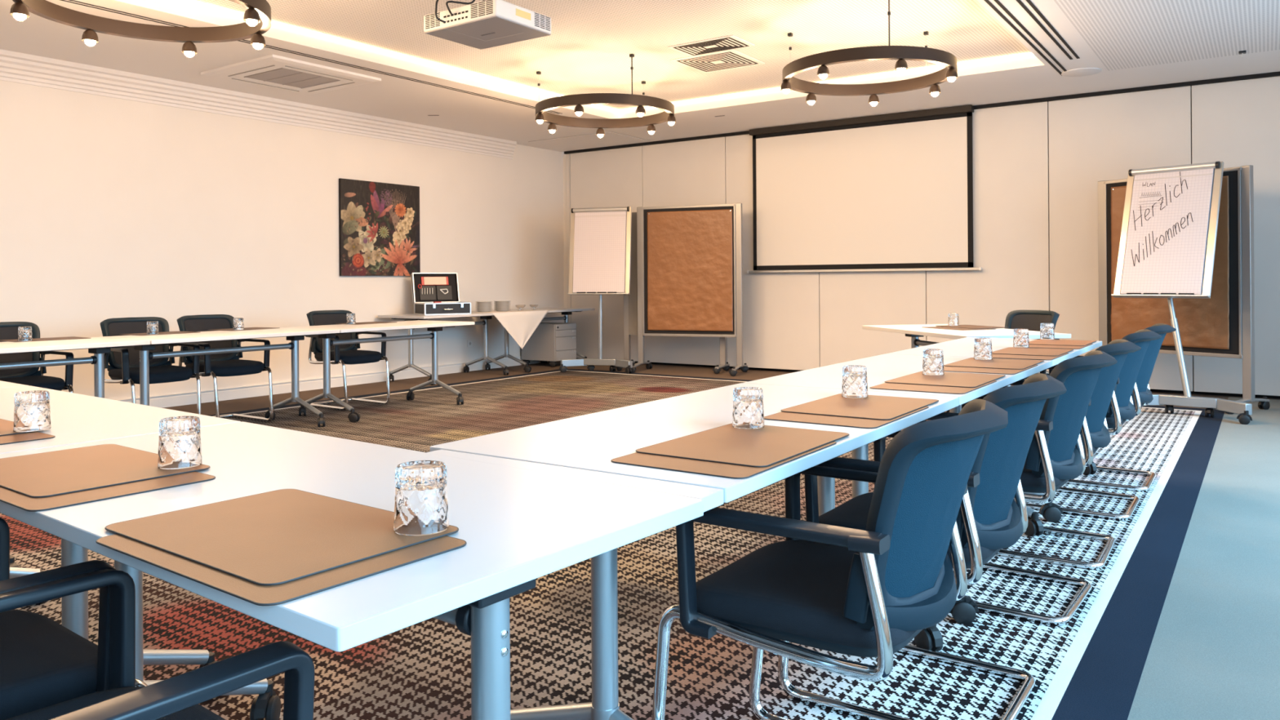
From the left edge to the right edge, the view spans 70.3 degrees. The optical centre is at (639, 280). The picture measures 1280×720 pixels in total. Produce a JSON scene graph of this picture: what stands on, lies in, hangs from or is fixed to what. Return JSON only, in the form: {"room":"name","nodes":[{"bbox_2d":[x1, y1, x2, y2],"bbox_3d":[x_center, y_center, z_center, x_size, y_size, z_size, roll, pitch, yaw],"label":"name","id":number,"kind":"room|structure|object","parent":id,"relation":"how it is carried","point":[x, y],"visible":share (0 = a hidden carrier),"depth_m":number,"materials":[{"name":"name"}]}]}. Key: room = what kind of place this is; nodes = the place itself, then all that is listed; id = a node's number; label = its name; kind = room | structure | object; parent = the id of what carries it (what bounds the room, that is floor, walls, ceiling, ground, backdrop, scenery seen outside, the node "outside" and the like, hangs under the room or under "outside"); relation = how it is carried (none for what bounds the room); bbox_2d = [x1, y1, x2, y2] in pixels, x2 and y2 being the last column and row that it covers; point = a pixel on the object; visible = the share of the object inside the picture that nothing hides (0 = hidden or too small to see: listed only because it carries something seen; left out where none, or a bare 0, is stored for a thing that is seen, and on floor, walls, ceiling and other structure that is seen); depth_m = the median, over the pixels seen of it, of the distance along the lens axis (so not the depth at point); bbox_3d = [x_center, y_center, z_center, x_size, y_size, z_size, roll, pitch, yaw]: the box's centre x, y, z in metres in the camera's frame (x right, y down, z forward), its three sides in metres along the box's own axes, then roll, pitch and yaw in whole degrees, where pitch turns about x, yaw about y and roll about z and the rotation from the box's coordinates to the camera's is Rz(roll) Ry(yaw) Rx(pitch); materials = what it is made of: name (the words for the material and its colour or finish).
{"room":"conference room","nodes":[
{"label":"conference room","id":0,"kind":"room"},
{"bbox_2d":[0,80,564,399],"bbox_3d":[-4.670,-0.416,7.667,0.150,3.100,12.720,0,0,35],"label":"wall","id":1,"kind":"structure","parent":0,"point":[111,207],"depth_m":8.69,"materials":[{"name":"white paint"}]},
{"bbox_2d":[0,48,516,159],"bbox_3d":[-4.863,-1.670,7.144,0.140,0.210,11.450,0,0,35],"label":"trim","id":2,"kind":"structure","parent":1,"relation":"attached to","point":[15,67],"depth_m":8.54,"materials":[{"name":"white paint"}]},
{"bbox_2d":[116,356,540,408],"bbox_3d":[-4.602,1.077,7.597,0.022,0.112,12.470,0,0,35],"label":"baseboard","id":3,"kind":"structure","parent":1,"relation":"attached to","point":[242,392],"depth_m":9.31,"materials":[{"name":"white paint"}]},
{"bbox_2d":[338,177,420,275],"bbox_3d":[-2.874,-0.572,10.102,0.033,1.035,1.090,0,0,35],"label":"flower picture","id":4,"kind":"object","parent":1,"relation":"attached to","point":[379,223],"visible":0.98,"depth_m":10.05,"materials":[{"name":"black fabric"}]},
{"bbox_2d":[0,0,1279,151],"bbox_3d":[-0.571,-1.906,4.801,9.870,0.200,12.470,0,0,35],"label":"ceiling","id":5,"kind":"structure","parent":0,"point":[1134,43],"depth_m":7.38,"materials":[{"name":"white paint"}]},
{"bbox_2d":[60,0,186,26],"bbox_3d":[-3.430,-1.784,6.079,0.068,0.005,0.781,0,0,35],"label":"ceiling vent","id":6,"kind":"object","parent":5,"relation":"in","point":[60,0],"depth_m":6.05,"materials":[{"name":"black"}]},
{"bbox_2d":[9,0,271,57],"bbox_3d":[-2.726,-1.647,5.036,1.280,0.526,1.271,0,0,35],"label":"lamp","id":7,"kind":"object","parent":5,"relation":"hanging from","point":[257,18],"visible":1,"depth_m":5.41,"materials":[{"name":"brown metal"}]},
{"bbox_2d":[180,0,243,16],"bbox_3d":[-2.961,-1.896,6.315,0.027,0.006,0.448,0,0,35],"label":"recessed light","id":8,"kind":"object","parent":5,"relation":"in","point":[180,0],"depth_m":6.32,"materials":[{"name":"beige plastic"}]},
{"bbox_2d":[200,54,381,95],"bbox_3d":[-3.026,-1.770,7.923,1.040,0.036,1.071,0,0,35],"label":"ceiling air vent","id":9,"kind":"object","parent":5,"relation":"attached to","point":[272,71],"visible":1,"depth_m":7.80,"materials":[{"name":"white metal"}]},
{"bbox_2d":[244,67,340,88],"bbox_3d":[-3.026,-1.760,7.924,0.560,0.006,0.569,0,0,35],"label":"grille","id":10,"kind":"object","parent":9,"relation":"attached to","point":[284,77],"depth_m":7.93,"materials":[{"name":"grey metal"}]},
{"bbox_2d":[264,44,535,108],"bbox_3d":[-1.971,-1.795,8.193,0.068,0.005,3.107,0,0,35],"label":"ceiling vent","id":11,"kind":"object","parent":5,"relation":"in","point":[300,54],"depth_m":7.90,"materials":[{"name":"black"}]},
{"bbox_2d":[271,22,559,96],"bbox_3d":[-1.774,-1.904,8.035,0.027,0.006,3.301,0,0,35],"label":"recessed light","id":12,"kind":"object","parent":5,"relation":"in","point":[378,50],"depth_m":7.71,"materials":[{"name":"beige plastic"}]},
{"bbox_2d":[423,0,551,49],"bbox_3d":[-0.939,-1.708,5.488,0.602,0.431,0.548,0,0,35],"label":"projector","id":13,"kind":"object","parent":5,"relation":"attached to","point":[486,24],"visible":1,"depth_m":5.38,"materials":[{"name":"white plastic"}]},
{"bbox_2d":[443,10,467,23],"bbox_3d":[-1.078,-1.543,5.321,0.200,0.042,0.003,0,0,35],"label":"socket","id":14,"kind":"object","parent":13,"relation":"attached to","point":[455,16],"depth_m":5.32,"materials":[{"name":"white plastic"}]},
{"bbox_2d":[528,131,648,149],"bbox_3d":[-0.657,-1.802,11.744,1.316,0.006,0.866,0,0,35],"label":"ceiling hatch","id":15,"kind":"object","parent":5,"relation":"attached to","point":[610,138],"visible":1,"depth_m":11.71,"materials":[{"name":"white paint"}]},
{"bbox_2d":[535,53,675,137],"bbox_3d":[-0.325,-1.665,8.312,1.280,0.526,1.271,0,0,35],"label":"lamp","id":16,"kind":"object","parent":5,"relation":"hanging from","point":[578,100],"visible":1,"depth_m":8.06,"materials":[{"name":"brown metal"}]},
{"bbox_2d":[666,35,755,56],"bbox_3d":[0.583,-1.929,7.485,0.620,0.010,0.370,0,0,35],"label":"ceiling vent","id":17,"kind":"object","parent":5,"relation":"in","point":[731,42],"visible":1,"depth_m":7.46,"materials":[{"name":"white metal"}]},
{"bbox_2d":[670,49,764,73],"bbox_3d":[0.686,-1.930,8.022,0.620,0.010,0.600,0,0,35],"label":"ceiling vent","id":18,"kind":"object","parent":5,"relation":"in","point":[729,59],"visible":1,"depth_m":7.99,"materials":[{"name":"white metal"}]},
{"bbox_2d":[672,88,780,103],"bbox_3d":[0.886,-1.923,9.474,1.266,0.006,0.033,0,0,35],"label":"recessed light","id":19,"kind":"object","parent":5,"relation":"in","point":[779,88],"depth_m":9.47,"materials":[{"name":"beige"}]},
{"bbox_2d":[780,0,957,106],"bbox_3d":[1.710,-1.679,6.804,1.280,0.526,1.273,0,0,35],"label":"lamp","id":20,"kind":"object","parent":5,"relation":"hanging from","point":[901,53],"visible":1,"depth_m":6.52,"materials":[{"name":"brown metal"}]},
{"bbox_2d":[984,0,1066,75],"bbox_3d":[0.722,-1.814,3.654,0.074,0.004,10.850,0,0,35],"label":"ceiling vent","id":21,"kind":"object","parent":5,"relation":"in","point":[988,2],"visible":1,"depth_m":6.73,"materials":[{"name":"black metal"}]},
{"bbox_2d":[1016,0,1079,59],"bbox_3d":[0.689,-1.814,3.306,0.074,0.004,10.240,0,0,35],"label":"ceiling vent","id":22,"kind":"object","parent":5,"relation":"in","point":[1020,2],"visible":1,"depth_m":6.58,"materials":[{"name":"black metal"}]},
{"bbox_2d":[1061,67,1101,76],"bbox_3d":[3.882,-1.833,8.004,0.320,0.010,0.320,0,0,35],"label":"ceiling speaker","id":23,"kind":"object","parent":5,"relation":"attached to","point":[1081,72],"visible":1,"depth_m":7.98,"materials":[{"name":"white plastic"}]},
{"bbox_2d":[163,360,1279,415],"bbox_3d":[-0.549,1.154,4.801,10.070,0.100,12.670,0,0,35],"label":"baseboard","id":24,"kind":"structure","parent":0,"point":[260,402],"depth_m":10.14,"materials":[{"name":"brown carpet"}]},
{"bbox_2d":[377,311,516,385],"bbox_3d":[-2.167,0.746,10.399,0.757,0.740,1.444,0,0,35],"label":"folding table","id":25,"kind":"object","parent":24,"relation":"on","point":[485,316],"visible":0.77,"depth_m":10.06,"materials":[{"name":"silver metal"}]},
{"bbox_2d":[410,272,471,315],"bbox_3d":[-2.243,0.141,10.248,0.536,0.472,0.515,0,0,-31],"label":"tool case","id":26,"kind":"object","parent":25,"relation":"on","point":[433,293],"visible":1,"depth_m":10.33,"materials":[{"name":"black plastic"}]},
{"bbox_2d":[484,307,595,373],"bbox_3d":[-1.304,0.740,11.650,0.757,0.740,1.444,0,0,35],"label":"folding table","id":27,"kind":"object","parent":24,"relation":"on","point":[566,312],"visible":0.54,"depth_m":11.52,"materials":[{"name":"silver metal"}]},
{"bbox_2d":[472,310,547,349],"bbox_3d":[-1.572,0.594,10.953,0.418,0.451,0.999,0,0,35],"label":"table cloth","id":28,"kind":"object","parent":27,"relation":"on","point":[521,325],"visible":0.98,"depth_m":10.83,"materials":[{"name":"white fabric"}]},
{"bbox_2d":[521,322,576,367],"bbox_3d":[-1.195,0.834,11.964,0.594,0.550,0.430,0,0,35],"label":"base cabinet","id":29,"kind":"object","parent":24,"relation":"on","point":[553,342],"visible":0.82,"depth_m":11.77,"materials":[{"name":"grey metal"}]},
{"bbox_2d":[0,368,1279,719],"bbox_3d":[-0.202,1.099,4.561,9.027,0.004,12.470,0,0,35],"label":"patterned carpet","id":30,"kind":"object","parent":24,"relation":"on","point":[1180,620],"visible":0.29,"depth_m":2.98,"materials":[{"name":"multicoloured carpet"}]},
{"bbox_2d":[0,380,28,567],"bbox_3d":[-2.972,0.751,3.429,1.451,0.740,0.728,0,0,38],"label":"folding table","id":31,"kind":"object","parent":30,"relation":"on","point":[2,384],"visible":0.17,"depth_m":3.32,"materials":[{"name":"white laminate"}]},
{"bbox_2d":[0,321,73,392],"bbox_3d":[-4.143,0.704,6.009,0.669,0.848,0.558,0,0,35],"label":"chair","id":32,"kind":"object","parent":30,"relation":"on","point":[32,376],"visible":0.65,"depth_m":6.17,"materials":[{"name":"black fabric"}]},
{"bbox_2d":[0,517,147,719],"bbox_3d":[-1.203,0.683,1.465,0.558,0.848,0.669,0,0,38],"label":"chair","id":33,"kind":"object","parent":30,"relation":"on","point":[44,663],"visible":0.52,"depth_m":1.49,"materials":[{"name":"black fabric"}]},
{"bbox_2d":[0,337,150,398],"bbox_3d":[-3.847,0.758,5.446,0.757,0.740,1.444,0,0,35],"label":"folding table","id":34,"kind":"object","parent":30,"relation":"on","point":[99,346],"visible":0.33,"depth_m":5.70,"materials":[{"name":"white laminate"}]},
{"bbox_2d":[0,336,90,342],"bbox_3d":[-3.934,0.387,6.021,0.307,0.003,0.450,0,0,37],"label":"desk mat","id":35,"kind":"object","parent":34,"relation":"on","point":[69,337],"visible":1,"depth_m":6.01,"materials":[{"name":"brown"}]},
{"bbox_2d":[17,326,32,341],"bbox_3d":[-3.943,0.340,5.833,0.078,0.092,0.078,0,0,2],"label":"glass tumbler","id":36,"kind":"object","parent":35,"relation":"on","point":[24,333],"visible":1,"depth_m":5.80,"materials":[{"name":"white"}]},
{"bbox_2d":[0,386,240,667],"bbox_3d":[-1.823,0.743,2.544,1.451,0.740,0.729,0,0,38],"label":"folding table","id":37,"kind":"object","parent":30,"relation":"on","point":[75,418],"visible":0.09,"depth_m":2.37,"materials":[{"name":"white laminate"}]},
{"bbox_2d":[0,431,55,444],"bbox_3d":[-1.643,0.371,2.158,0.450,0.003,0.307,0,0,37],"label":"desk mat","id":38,"kind":"object","parent":37,"relation":"on","point":[34,436],"visible":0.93,"depth_m":2.13,"materials":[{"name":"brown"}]},
{"bbox_2d":[0,418,43,435],"bbox_3d":[-1.727,0.368,2.248,0.450,0.003,0.307,0,0,37],"label":"desk mat","id":39,"kind":"object","parent":38,"relation":"on","point":[6,426],"visible":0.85,"depth_m":2.25,"materials":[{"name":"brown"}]},
{"bbox_2d":[13,390,51,431],"bbox_3d":[-1.493,0.319,2.235,0.078,0.092,0.078,0,0,-16],"label":"glass tumbler","id":40,"kind":"object","parent":39,"relation":"on","point":[32,411],"visible":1,"depth_m":2.21,"materials":[{"name":"white"}]},
{"bbox_2d":[100,316,201,414],"bbox_3d":[-3.642,0.701,6.735,0.669,0.848,0.558,0,0,38],"label":"chair","id":41,"kind":"object","parent":30,"relation":"on","point":[123,367],"visible":0.71,"depth_m":6.73,"materials":[{"name":"black fabric"}]},
{"bbox_2d":[0,568,315,719],"bbox_3d":[-0.765,0.680,1.122,0.558,0.848,0.669,0,0,38],"label":"chair","id":42,"kind":"object","parent":30,"relation":"on","point":[178,697],"visible":1,"depth_m":1.14,"materials":[{"name":"black plastic"}]},
{"bbox_2d":[101,327,340,426],"bbox_3d":[-3.023,0.752,6.640,0.757,0.740,1.444,0,0,35],"label":"folding table","id":43,"kind":"object","parent":30,"relation":"on","point":[295,335],"visible":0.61,"depth_m":6.53,"materials":[{"name":"white laminate"}]},
{"bbox_2d":[119,331,197,335],"bbox_3d":[-3.502,0.384,6.647,0.307,0.003,0.450,0,0,33],"label":"desk mat","id":44,"kind":"object","parent":43,"relation":"on","point":[165,332],"visible":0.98,"depth_m":6.62,"materials":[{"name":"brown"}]},
{"bbox_2d":[146,320,158,334],"bbox_3d":[-3.483,0.336,6.499,0.078,0.092,0.078,0,0,29],"label":"glass tumbler","id":45,"kind":"object","parent":44,"relation":"on","point":[152,326],"visible":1,"depth_m":6.47,"materials":[{"name":"white"}]},
{"bbox_2d":[207,327,278,330],"bbox_3d":[-3.128,0.381,7.190,0.307,0.003,0.450,0,0,29],"label":"desk mat","id":46,"kind":"object","parent":43,"relation":"on","point":[245,328],"visible":1,"depth_m":7.14,"materials":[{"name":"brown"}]},
{"bbox_2d":[233,317,244,329],"bbox_3d":[-3.108,0.333,7.043,0.078,0.092,0.078,0,0,23],"label":"glass tumbler","id":47,"kind":"object","parent":46,"relation":"on","point":[238,324],"visible":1,"depth_m":7.01,"materials":[{"name":"white"}]},
{"bbox_2d":[177,314,273,421],"bbox_3d":[-3.314,0.698,7.211,0.669,0.848,0.558,0,0,35],"label":"chair","id":48,"kind":"object","parent":30,"relation":"on","point":[229,364],"visible":0.63,"depth_m":7.24,"materials":[{"name":"black fabric"}]},
{"bbox_2d":[305,310,390,410],"bbox_3d":[-2.649,0.694,8.174,0.669,0.848,0.558,0,0,36],"label":"chair","id":49,"kind":"object","parent":30,"relation":"on","point":[344,354],"visible":0.78,"depth_m":8.16,"materials":[{"name":"black fabric"}]},
{"bbox_2d":[0,422,703,719],"bbox_3d":[-0.675,0.735,1.659,1.451,0.740,0.729,0,0,38],"label":"folding table","id":50,"kind":"object","parent":30,"relation":"on","point":[518,526],"visible":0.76,"depth_m":1.39,"materials":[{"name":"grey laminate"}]},
{"bbox_2d":[0,471,215,511],"bbox_3d":[-1.046,0.366,1.693,0.450,0.003,0.307,0,0,37],"label":"desk mat","id":51,"kind":"object","parent":50,"relation":"on","point":[15,499],"visible":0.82,"depth_m":1.56,"materials":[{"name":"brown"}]},
{"bbox_2d":[0,444,210,497],"bbox_3d":[-1.095,0.364,1.776,0.450,0.003,0.307,0,0,37],"label":"desk mat","id":52,"kind":"object","parent":51,"relation":"on","point":[56,473],"visible":0.98,"depth_m":1.74,"materials":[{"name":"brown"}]},
{"bbox_2d":[157,416,202,469],"bbox_3d":[-0.900,0.315,1.779,0.078,0.092,0.078,0,0,20],"label":"glass tumbler","id":53,"kind":"object","parent":52,"relation":"on","point":[180,446],"visible":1,"depth_m":1.75,"materials":[{"name":"white"}]},
{"bbox_2d":[95,533,466,605],"bbox_3d":[-0.500,0.362,1.263,0.450,0.003,0.307,0,0,37],"label":"desk mat","id":54,"kind":"object","parent":50,"relation":"on","point":[259,595],"visible":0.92,"depth_m":1.13,"materials":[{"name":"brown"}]},
{"bbox_2d":[104,488,458,586],"bbox_3d":[-0.522,0.360,1.322,0.450,0.003,0.307,0,0,37],"label":"desk mat","id":55,"kind":"object","parent":54,"relation":"on","point":[277,537],"visible":1,"depth_m":1.29,"materials":[{"name":"brown leather"}]},
{"bbox_2d":[393,460,448,536],"bbox_3d":[-0.315,0.311,1.310,0.078,0.092,0.078,0,0,-11],"label":"glass tumbler","id":56,"kind":"object","parent":55,"relation":"on","point":[421,503],"visible":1,"depth_m":1.28,"materials":[{"name":"white"}]},
{"bbox_2d":[426,448,723,511],"bbox_3d":[-0.165,0.374,1.733,0.696,0.026,0.079,0,0,35],"label":"leaf","id":57,"kind":"object","parent":50,"relation":"attached to","point":[713,498],"visible":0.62,"depth_m":1.66,"materials":[{"name":"grey laminate"}]},
{"bbox_2d":[289,320,475,422],"bbox_3d":[-2.200,0.746,7.833,0.757,0.740,1.444,0,0,35],"label":"folding table","id":58,"kind":"object","parent":30,"relation":"on","point":[434,326],"visible":0.96,"depth_m":7.67,"materials":[{"name":"white laminate"}]},
{"bbox_2d":[335,321,392,324],"bbox_3d":[-2.431,0.376,8.094,0.307,0.003,0.450,0,0,35],"label":"desk mat","id":59,"kind":"object","parent":58,"relation":"on","point":[366,322],"visible":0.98,"depth_m":8.09,"materials":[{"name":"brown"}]},
{"bbox_2d":[346,313,355,324],"bbox_3d":[-2.512,0.329,7.907,0.078,0.092,0.078,0,0,2],"label":"glass tumbler","id":60,"kind":"object","parent":59,"relation":"on","point":[350,319],"visible":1,"depth_m":7.88,"materials":[{"name":"white"}]},
{"bbox_2d":[559,206,632,373],"bbox_3d":[-0.509,0.106,10.964,0.915,1.995,0.294,0,0,15],"label":"flipchart","id":61,"kind":"object","parent":30,"relation":"on","point":[600,257],"visible":1,"depth_m":10.97,"materials":[{"name":"white paper"}]},
{"bbox_2d":[567,293,630,294],"bbox_3d":[-0.499,0.158,10.922,0.770,0.012,0.070,0,-6,15],"label":"tray","id":62,"kind":"object","parent":61,"relation":"on","point":[567,293],"depth_m":10.89,"materials":[{"name":"silver metal"}]},
{"bbox_2d":[631,203,748,376],"bbox_3d":[0.571,0.096,10.872,1.343,2.000,0.577,0,0,22],"label":"pinboard","id":63,"kind":"object","parent":30,"relation":"on","point":[690,258],"visible":0.99,"depth_m":10.83,"materials":[{"name":"silver metal"}]},
{"bbox_2d":[430,382,959,719],"bbox_3d":[0.261,0.728,2.375,0.757,0.740,1.444,0,0,35],"label":"folding table","id":64,"kind":"object","parent":30,"relation":"on","point":[589,442],"visible":0.38,"depth_m":2.03,"materials":[{"name":"grey laminate"}]},
{"bbox_2d":[611,441,836,479],"bbox_3d":[0.187,0.357,1.908,0.307,0.003,0.450,0,0,35],"label":"desk mat","id":65,"kind":"object","parent":64,"relation":"on","point":[661,462],"visible":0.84,"depth_m":1.76,"materials":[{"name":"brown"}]},
{"bbox_2d":[635,423,848,466],"bbox_3d":[0.235,0.354,1.996,0.307,0.003,0.450,0,0,35],"label":"desk mat","id":66,"kind":"object","parent":64,"relation":"on","point":[766,446],"visible":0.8,"depth_m":1.96,"materials":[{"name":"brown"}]},
{"bbox_2d":[732,386,764,428],"bbox_3d":[0.262,0.306,2.202,0.078,0.092,0.078,0,0,14],"label":"glass tumbler","id":67,"kind":"object","parent":66,"relation":"on","point":[748,412],"visible":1,"depth_m":2.17,"materials":[{"name":"white"}]},
{"bbox_2d":[764,406,928,428],"bbox_3d":[0.562,0.355,2.451,0.307,0.003,0.450,0,0,35],"label":"desk mat","id":68,"kind":"object","parent":64,"relation":"on","point":[780,416],"visible":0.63,"depth_m":2.31,"materials":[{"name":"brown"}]},
{"bbox_2d":[780,393,938,420],"bbox_3d":[0.627,0.351,2.564,0.307,0.003,0.450,0,0,35],"label":"desk mat","id":69,"kind":"object","parent":64,"relation":"on","point":[873,406],"visible":0.85,"depth_m":2.53,"materials":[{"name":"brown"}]},
{"bbox_2d":[841,364,867,398],"bbox_3d":[0.649,0.304,2.749,0.078,0.092,0.078,0,0,-41],"label":"glass tumbler","id":70,"kind":"object","parent":69,"relation":"on","point":[855,384],"visible":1,"depth_m":2.72,"materials":[{"name":"white"}]},
{"bbox_2d":[651,399,1008,719],"bbox_3d":[0.420,0.671,1.901,0.669,0.848,0.558,0,0,35],"label":"chair","id":71,"kind":"object","parent":30,"relation":"on","point":[870,592],"visible":0.94,"depth_m":1.71,"materials":[{"name":"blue fabric"}]},
{"bbox_2d":[744,353,1052,624],"bbox_3d":[1.084,0.722,3.569,0.757,0.740,1.444,0,0,35],"label":"folding table","id":72,"kind":"object","parent":30,"relation":"on","point":[881,368],"visible":0.27,"depth_m":3.35,"materials":[{"name":"white laminate"}]},
{"bbox_2d":[869,380,996,394],"bbox_3d":[1.002,0.351,3.089,0.307,0.003,0.450,0,0,35],"label":"desk mat","id":73,"kind":"object","parent":72,"relation":"on","point":[888,386],"visible":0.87,"depth_m":2.97,"materials":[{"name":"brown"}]},
{"bbox_2d":[884,371,1005,387],"bbox_3d":[1.090,0.348,3.235,0.307,0.003,0.450,0,0,35],"label":"desk mat","id":74,"kind":"object","parent":72,"relation":"on","point":[948,379],"visible":0.86,"depth_m":3.19,"materials":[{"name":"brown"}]},
{"bbox_2d":[922,348,944,375],"bbox_3d":[1.086,0.300,3.371,0.078,0.092,0.078,0,0,-17],"label":"glass tumbler","id":75,"kind":"object","parent":74,"relation":"on","point":[933,358],"visible":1,"depth_m":3.34,"materials":[{"name":"white"}]},
{"bbox_2d":[943,364,1037,374],"bbox_3d":[1.394,0.349,3.657,0.307,0.003,0.450,0,0,35],"label":"desk mat","id":76,"kind":"object","parent":72,"relation":"on","point":[957,369],"visible":0.61,"depth_m":3.53,"materials":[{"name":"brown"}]},
{"bbox_2d":[943,357,1044,369],"bbox_3d":[1.488,0.345,3.811,0.307,0.003,0.450,0,0,35],"label":"desk mat","id":77,"kind":"object","parent":72,"relation":"on","point":[997,363],"visible":0.91,"depth_m":3.77,"materials":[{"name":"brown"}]},
{"bbox_2d":[973,337,992,359],"bbox_3d":[1.506,0.297,3.993,0.078,0.092,0.078,0,0,-20],"label":"glass tumbler","id":78,"kind":"object","parent":77,"relation":"on","point":[982,346],"visible":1,"depth_m":3.96,"materials":[{"name":"white"}]},
{"bbox_2d":[777,373,1066,719],"bbox_3d":[0.766,0.669,2.403,0.669,0.848,0.558,0,0,35],"label":"chair","id":79,"kind":"object","parent":30,"relation":"on","point":[989,520],"visible":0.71,"depth_m":2.22,"materials":[{"name":"blue fabric"}]},
{"bbox_2d":[862,324,1071,412],"bbox_3d":[2.237,0.714,6.439,0.757,0.740,1.444,0,0,-12],"label":"folding table","id":80,"kind":"object","parent":30,"relation":"on","point":[914,331],"visible":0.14,"depth_m":6.24,"materials":[{"name":"white laminate"}]},
{"bbox_2d":[924,326,995,330],"bbox_3d":[2.293,0.342,6.560,0.307,0.003,0.450,0,0,-21],"label":"desk mat","id":81,"kind":"object","parent":80,"relation":"on","point":[935,327],"visible":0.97,"depth_m":6.49,"materials":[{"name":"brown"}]},
{"bbox_2d":[935,324,1008,328],"bbox_3d":[2.440,0.338,6.702,0.307,0.003,0.450,0,0,-21],"label":"desk mat","id":82,"kind":"object","parent":81,"relation":"on","point":[973,326],"visible":0.98,"depth_m":6.65,"materials":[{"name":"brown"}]},
{"bbox_2d":[947,313,959,325],"bbox_3d":[2.361,0.291,6.853,0.078,0.092,0.078,0,0,40],"label":"glass tumbler","id":83,"kind":"object","parent":82,"relation":"on","point":[953,317],"visible":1,"depth_m":6.82,"materials":[{"name":"white"}]},
{"bbox_2d":[886,337,1102,522],"bbox_3d":[1.908,0.716,4.762,0.757,0.740,1.444,0,0,35],"label":"folding table","id":84,"kind":"object","parent":30,"relation":"on","point":[1051,512],"visible":0.23,"depth_m":4.59,"materials":[{"name":"white laminate"}]},
{"bbox_2d":[992,352,1068,359],"bbox_3d":[1.791,0.346,4.233,0.307,0.003,0.450,0,0,35],"label":"desk mat","id":85,"kind":"object","parent":84,"relation":"on","point":[994,356],"visible":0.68,"depth_m":4.11,"materials":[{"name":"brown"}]},
{"bbox_2d":[992,346,1073,355],"bbox_3d":[1.897,0.342,4.403,0.307,0.003,0.450,0,0,35],"label":"desk mat","id":86,"kind":"object","parent":84,"relation":"on","point":[1010,350],"visible":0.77,"depth_m":4.38,"materials":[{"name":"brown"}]},
{"bbox_2d":[1013,328,1029,347],"bbox_3d":[1.959,0.294,4.676,0.078,0.092,0.078,0,0,30],"label":"glass tumbler","id":87,"kind":"object","parent":86,"relation":"on","point":[1020,336],"visible":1,"depth_m":4.64,"materials":[{"name":"white"}]},
{"bbox_2d":[1028,343,1092,349],"bbox_3d":[2.200,0.343,4.826,0.307,0.003,0.450,0,0,35],"label":"desk mat","id":88,"kind":"object","parent":84,"relation":"on","point":[1066,347],"visible":0.61,"depth_m":4.72,"materials":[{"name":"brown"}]},
{"bbox_2d":[1029,338,1096,346],"bbox_3d":[2.311,0.339,5.004,0.307,0.003,0.450,0,0,35],"label":"desk mat","id":89,"kind":"object","parent":84,"relation":"on","point":[1044,342],"visible":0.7,"depth_m":4.98,"materials":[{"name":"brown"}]},
{"bbox_2d":[1040,323,1054,339],"bbox_3d":[2.353,0.291,5.255,0.078,0.092,0.078,0,0,-44],"label":"glass tumbler","id":90,"kind":"object","parent":89,"relation":"on","point":[1046,330],"visible":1,"depth_m":5.22,"materials":[{"name":"white"}]},
{"bbox_2d":[916,350,1117,626],"bbox_3d":[1.288,0.665,3.159,0.669,0.848,0.558,0,0,36],"label":"chair","id":91,"kind":"object","parent":30,"relation":"on","point":[1055,455],"visible":0.59,"depth_m":2.92,"materials":[{"name":"blue fabric"}]},
{"bbox_2d":[1004,310,1059,373],"bbox_3d":[2.831,0.654,6.923,0.669,0.848,0.558,0,0,-23],"label":"chair","id":92,"kind":"object","parent":30,"relation":"on","point":[1031,320],"visible":0.15,"depth_m":7.08,"materials":[{"name":"black plastic"}]},
{"bbox_2d":[981,339,1141,569],"bbox_3d":[1.664,0.662,3.704,0.669,0.848,0.558,0,0,33],"label":"chair","id":93,"kind":"object","parent":30,"relation":"on","point":[1095,433],"visible":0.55,"depth_m":3.49,"materials":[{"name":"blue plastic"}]},
{"bbox_2d":[1020,328,1161,519],"bbox_3d":[2.140,0.659,4.395,0.669,0.848,0.558,0,0,35],"label":"chair","id":94,"kind":"object","parent":30,"relation":"on","point":[1121,409],"visible":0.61,"depth_m":4.18,"materials":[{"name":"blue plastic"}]},
{"bbox_2d":[1048,323,1176,491],"bbox_3d":[2.529,0.656,4.940,0.669,0.848,0.558,0,0,35],"label":"chair","id":95,"kind":"object","parent":30,"relation":"on","point":[1141,394],"visible":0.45,"depth_m":4.73,"materials":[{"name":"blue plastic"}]},
{"bbox_2d":[1111,160,1252,424],"bbox_3d":[4.340,0.055,7.263,0.662,2.028,1.056,0,0,-40],"label":"flipchart","id":96,"kind":"object","parent":30,"relation":"on","point":[1171,216],"visible":0.88,"depth_m":7.40,"materials":[{"name":"white paper"}]},
{"bbox_2d":[1111,293,1210,298],"bbox_3d":[4.207,0.126,7.370,0.070,0.012,0.720,21,-14,-38],"label":"tray","id":97,"kind":"object","parent":96,"relation":"on","point":[1116,295],"depth_m":7.33,"materials":[{"name":"silver metal"}]},
{"bbox_2d":[1097,164,1270,414],"bbox_3d":[4.631,0.067,7.941,0.612,2.000,1.337,0,0,-29],"label":"pinboard","id":98,"kind":"object","parent":30,"relation":"on","point":[1222,325],"visible":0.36,"depth_m":7.57,"materials":[{"name":"silver metal"}]},
{"bbox_2d":[615,212,729,373],"bbox_3d":[0.388,0.117,11.084,1.340,1.960,0.466,0,0,22],"label":"pinboard","id":99,"kind":"object","parent":24,"relation":"on","point":[630,301],"visible":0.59,"depth_m":11.28,"materials":[{"name":"silver metal"}]},
{"bbox_2d":[563,71,1279,398],"bbox_3d":[3.029,-0.472,10.003,10.070,3.100,0.230,0,0,35],"label":"wall","id":100,"kind":"structure","parent":0,"point":[1039,164],"depth_m":9.37,"materials":[{"name":"white paint"}]},
{"bbox_2d":[746,104,982,273],"bbox_3d":[2.413,-0.961,10.234,2.738,1.723,0.105,0,0,35],"label":"projection screen","id":101,"kind":"object","parent":100,"relation":"attached to","point":[892,192],"visible":1,"depth_m":10.17,"materials":[{"name":"white fabric"}]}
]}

